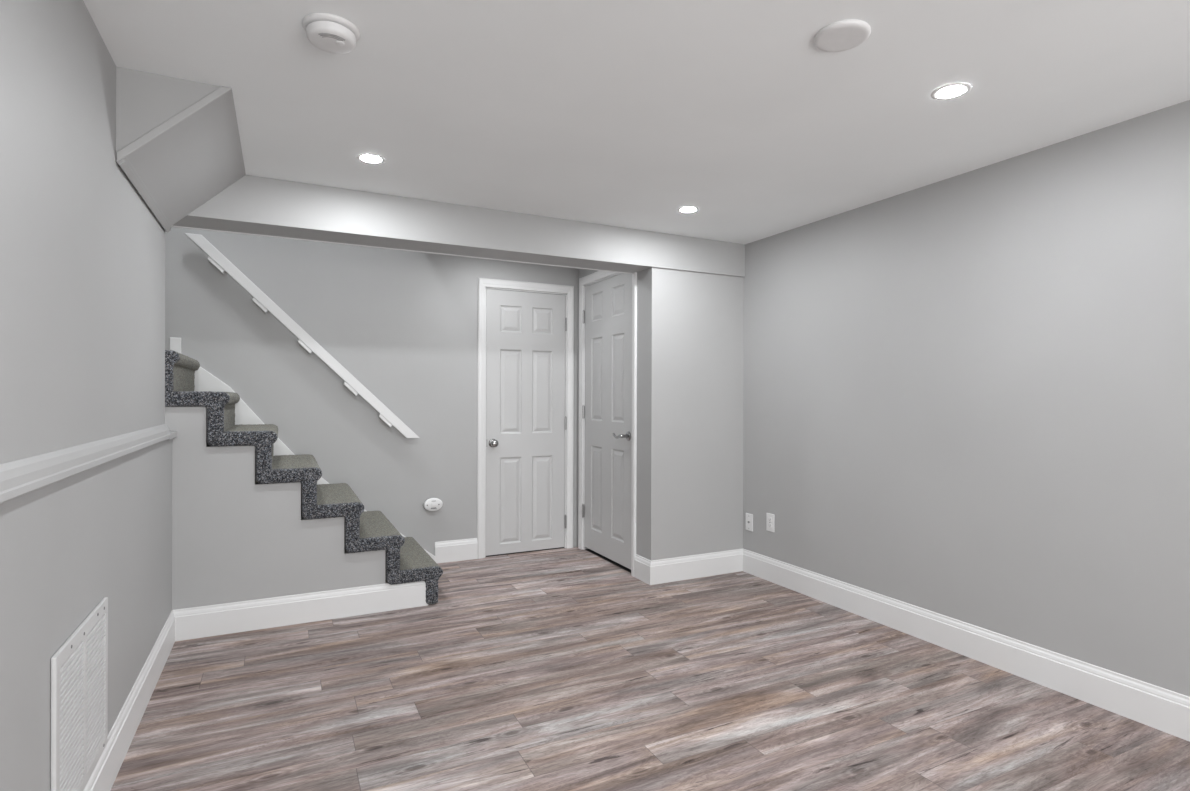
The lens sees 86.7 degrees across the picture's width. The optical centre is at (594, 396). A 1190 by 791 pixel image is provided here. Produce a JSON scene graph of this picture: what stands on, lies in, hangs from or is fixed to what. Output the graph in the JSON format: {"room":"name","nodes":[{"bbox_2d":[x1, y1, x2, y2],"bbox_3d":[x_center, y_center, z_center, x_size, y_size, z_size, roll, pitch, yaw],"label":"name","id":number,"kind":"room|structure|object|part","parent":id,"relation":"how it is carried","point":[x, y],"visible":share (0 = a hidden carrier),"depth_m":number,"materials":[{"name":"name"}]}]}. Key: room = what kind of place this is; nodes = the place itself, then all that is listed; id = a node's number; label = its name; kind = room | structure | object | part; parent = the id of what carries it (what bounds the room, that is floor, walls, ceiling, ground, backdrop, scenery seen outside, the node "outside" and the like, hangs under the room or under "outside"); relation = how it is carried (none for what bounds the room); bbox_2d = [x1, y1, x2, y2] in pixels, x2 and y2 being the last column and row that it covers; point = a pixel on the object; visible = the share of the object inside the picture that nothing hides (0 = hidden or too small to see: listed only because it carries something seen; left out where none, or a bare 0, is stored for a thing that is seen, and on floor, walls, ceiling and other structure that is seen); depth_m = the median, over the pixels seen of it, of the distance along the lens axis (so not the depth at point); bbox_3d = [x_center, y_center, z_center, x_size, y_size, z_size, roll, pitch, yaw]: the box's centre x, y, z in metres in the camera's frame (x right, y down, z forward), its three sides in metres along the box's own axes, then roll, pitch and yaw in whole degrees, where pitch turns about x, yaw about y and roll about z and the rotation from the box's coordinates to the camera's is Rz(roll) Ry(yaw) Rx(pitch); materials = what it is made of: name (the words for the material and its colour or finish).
{"room":"finished basement","nodes":[
{"label":"finished basement","id":0,"kind":"room"},
{"bbox_2d":[0,0,171,790],"bbox_3d":[-0.810,0.064,0.407,0.120,2.307,6.051,0,0,-26],"label":"wall","id":1,"kind":"structure","parent":0,"point":[82,253],"depth_m":1.59,"materials":[{"name":"paint"}]},
{"bbox_2d":[51,597,107,790],"bbox_3d":[-1.381,0.834,1.702,0.013,0.445,0.495,0,0,-26],"label":"air vent","id":2,"kind":"object","parent":1,"relation":"in","point":[79,668],"visible":1,"depth_m":1.67,"materials":[{"name":"metal"}]},
{"bbox_2d":[0,424,176,503],"bbox_3d":[-0.818,0.168,0.448,0.143,0.074,5.930,0,0,-26],"label":"chair rail","id":3,"kind":"object","parent":1,"relation":"attached to","point":[18,478],"visible":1,"depth_m":1.54,"materials":[{"name":"paint"}]},
{"bbox_2d":[83,610,174,790],"bbox_3d":[-0.771,1.141,0.474,0.015,0.154,5.931,0,0,-26],"label":"baseboard","id":4,"kind":"structure","parent":1,"relation":"attached to","point":[121,734],"depth_m":2.23,"materials":[{"name":"paint"}]},
{"bbox_2d":[165,407,384,609],"bbox_3d":[-2.051,0.530,3.165,2.348,1.365,0.030,0,0,-26],"label":"wall","id":5,"kind":"structure","parent":0,"point":[235,538],"depth_m":3.26,"materials":[{"name":"paint"}]},
{"bbox_2d":[173,581,427,640],"bbox_3d":[-1.534,1.137,3.398,1.252,0.154,0.015,0,0,-26],"label":"baseboard","id":6,"kind":"structure","parent":5,"relation":"attached to","point":[234,617],"depth_m":3.36,"materials":[{"name":"paint"}]},
{"bbox_2d":[165,227,578,555],"bbox_3d":[-1.745,-0.938,4.471,4.051,4.300,0.300,0,0,-26],"label":"wall","id":7,"kind":"structure","parent":0,"point":[404,324],"depth_m":4.38,"materials":[{"name":"paint"}]},
{"bbox_2d":[185,233,418,437],"bbox_3d":[-1.892,-0.353,4.197,1.417,1.292,0.060,0,0,-26],"label":"handrail","id":8,"kind":"object","parent":7,"relation":"attached to","point":[217,259],"visible":1,"depth_m":4.14,"materials":[{"name":"paint"}]},
{"bbox_2d":[424,498,442,510],"bbox_3d":[-1.173,0.782,4.567,0.136,0.096,0.041,0,0,-26],"label":"fire alarm","id":9,"kind":"object","parent":7,"relation":"attached to","point":[432,504],"visible":1,"depth_m":4.55,"materials":[{"name":"white plastic"}]},
{"bbox_2d":[435,538,477,562],"bbox_3d":[-1.023,1.138,4.658,0.314,0.154,0.015,0,0,-26],"label":"baseboard","id":10,"kind":"structure","parent":7,"relation":"attached to","point":[463,549],"depth_m":4.65,"materials":[{"name":"paint"}]},
{"bbox_2d":[477,278,573,558],"bbox_3d":[-0.541,0.162,4.934,0.790,2.107,0.176,0,0,-26],"label":"door","id":11,"kind":"structure","parent":7,"relation":"in","point":[525,387],"depth_m":4.91,"materials":[{"name":"paint"}]},
{"bbox_3d":[-0.762,0.353,4.764,0.057,0.057,0.067,0,0,-26],"label":"knob","id":12,"kind":"part","parent":11,"relation":"part of","materials":[{"name":"silver metal"}]},
{"bbox_2d":[83,0,1189,243],"bbox_3d":[0.493,-1.141,1.712,3.610,0.150,7.232,0,0,-26],"label":"ceiling","id":13,"kind":"structure","parent":0,"point":[630,114],"depth_m":2.20,"materials":[{"name":"paint"}]},
{"bbox_2d":[116,67,245,232],"bbox_3d":[-1.622,-0.914,2.548,0.327,0.318,0.964,0,0,-26],"label":"bulkhead","id":14,"kind":"object","parent":13,"relation":"attached to","point":[178,144],"visible":1,"depth_m":2.24,"materials":[{"name":"paint"}]},
{"bbox_2d":[302,13,359,53],"bbox_3d":[-0.767,-1.045,1.833,0.154,0.049,0.154,0,0,-26],"label":"smoke detector","id":15,"kind":"object","parent":13,"relation":"attached to","point":[330,33],"visible":1,"depth_m":1.80,"materials":[{"name":"white plastic"}]},
{"bbox_2d":[356,153,384,163],"bbox_3d":[-1.008,-1.069,2.836,0.124,0.004,0.124,0,0,-26],"label":"recessed light","id":16,"kind":"object","parent":13,"relation":"in","point":[364,157],"visible":1,"depth_m":2.83,"materials":[{"name":"white"}]},
{"bbox_2d":[173,175,744,276],"bbox_3d":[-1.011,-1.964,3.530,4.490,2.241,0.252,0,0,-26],"label":"beam","id":17,"kind":"structure","parent":13,"relation":"attached to","point":[251,204],"depth_m":3.50,"materials":[{"name":"paint"}]},
{"bbox_2d":[172,225,632,273],"bbox_3d":[-1.048,-0.847,3.649,2.934,0.014,0.015,0,0,-26],"label":"trim","id":18,"kind":"structure","parent":17,"relation":"attached to","point":[172,225],"depth_m":3.57,"materials":[{"name":"paint"}]},
{"bbox_2d":[677,206,698,212],"bbox_3d":[0.532,-1.064,3.596,0.124,0.004,0.124,0,0,-26],"label":"recessed light","id":19,"kind":"object","parent":13,"relation":"in","point":[688,209],"visible":1,"depth_m":3.58,"materials":[{"name":"white"}]},
{"bbox_2d":[814,19,870,51],"bbox_3d":[0.728,-1.058,1.856,0.155,0.014,0.155,0,0,-26],"label":"cover plate","id":20,"kind":"object","parent":13,"relation":"attached to","point":[843,35],"visible":1,"depth_m":1.84,"materials":[{"name":"white plastic"}]},
{"bbox_2d":[931,83,971,99],"bbox_3d":[1.240,-1.061,2.197,0.124,0.004,0.124,0,0,-26],"label":"recessed light","id":21,"kind":"object","parent":13,"relation":"in","point":[954,90],"visible":1,"depth_m":2.19,"materials":[{"name":"white"}]},
{"bbox_2d":[111,547,1189,790],"bbox_3d":[-0.005,1.279,1.470,4.906,0.120,7.432,0,0,-26],"label":"floor","id":22,"kind":"structure","parent":0,"point":[561,669],"depth_m":2.51,"materials":[{"name":"laminate"}]},
{"bbox_2d":[165,337,442,603],"bbox_3d":[-2.120,0.426,3.600,2.596,1.573,0.930,0,0,-26],"label":"staircase","id":23,"kind":"structure","parent":22,"relation":"on","point":[230,422],"depth_m":3.51,"materials":[{"name":"carpet"}]},
{"bbox_3d":[-2.581,-0.271,3.880,0.058,0.182,0.015,0,0,-26],"label":"landing baseboard","id":24,"kind":"part","parent":23,"relation":"part of","materials":[{"name":"paint"}]},
{"bbox_2d":[578,267,743,560],"bbox_3d":[0.454,0.076,4.767,0.755,2.287,1.130,0,0,-26],"label":"wall","id":25,"kind":"structure","parent":0,"point":[690,325],"depth_m":4.24,"materials":[{"name":"paint"}]},
{"bbox_2d":[578,271,636,576],"bbox_3d":[0.103,0.135,4.681,0.180,2.167,0.904,0,0,-26],"label":"door","id":26,"kind":"structure","parent":25,"relation":"in","point":[608,305],"depth_m":4.64,"materials":[{"name":"paint"}]},
{"bbox_3d":[0.179,0.275,4.404,0.070,0.038,0.133,0,0,-26],"label":"lever","id":27,"kind":"part","parent":26,"relation":"part of","materials":[{"name":"silver metal"}]},
{"bbox_2d":[634,549,742,584],"bbox_3d":[0.656,1.143,4.336,0.770,0.154,0.203,0,0,-26],"label":"baseboard","id":28,"kind":"structure","parent":25,"relation":"attached to","point":[653,572],"depth_m":4.22,"materials":[{"name":"paint"}]},
{"bbox_2d":[743,100,1189,696],"bbox_3d":[2.070,0.072,2.499,0.120,2.307,7.232,0,0,-26],"label":"wall","id":29,"kind":"structure","parent":0,"point":[966,398],"depth_m":2.85,"materials":[{"name":"paint"}]},
{"bbox_2d":[746,513,752,531],"bbox_3d":[1.065,0.869,4.365,0.012,0.118,0.074,0,0,-26],"label":"wall plate","id":30,"kind":"object","parent":29,"relation":"attached to","point":[749,517],"visible":1,"depth_m":4.36,"materials":[{"name":"white plastic"}]},
{"bbox_2d":[766,513,773,531],"bbox_3d":[1.161,0.835,4.177,0.009,0.118,0.074,0,0,-26],"label":"electrical outlet","id":31,"kind":"object","parent":29,"relation":"attached to","point":[769,517],"visible":1,"depth_m":4.17,"materials":[{"name":"white plastic"}]},
{"bbox_2d":[743,549,1189,741],"bbox_3d":[2.302,1.150,1.874,0.015,0.154,5.702,0,0,-26],"label":"baseboard","id":32,"kind":"structure","parent":29,"relation":"attached to","point":[1162,709],"depth_m":2.82,"materials":[{"name":"paint"}]}
]}

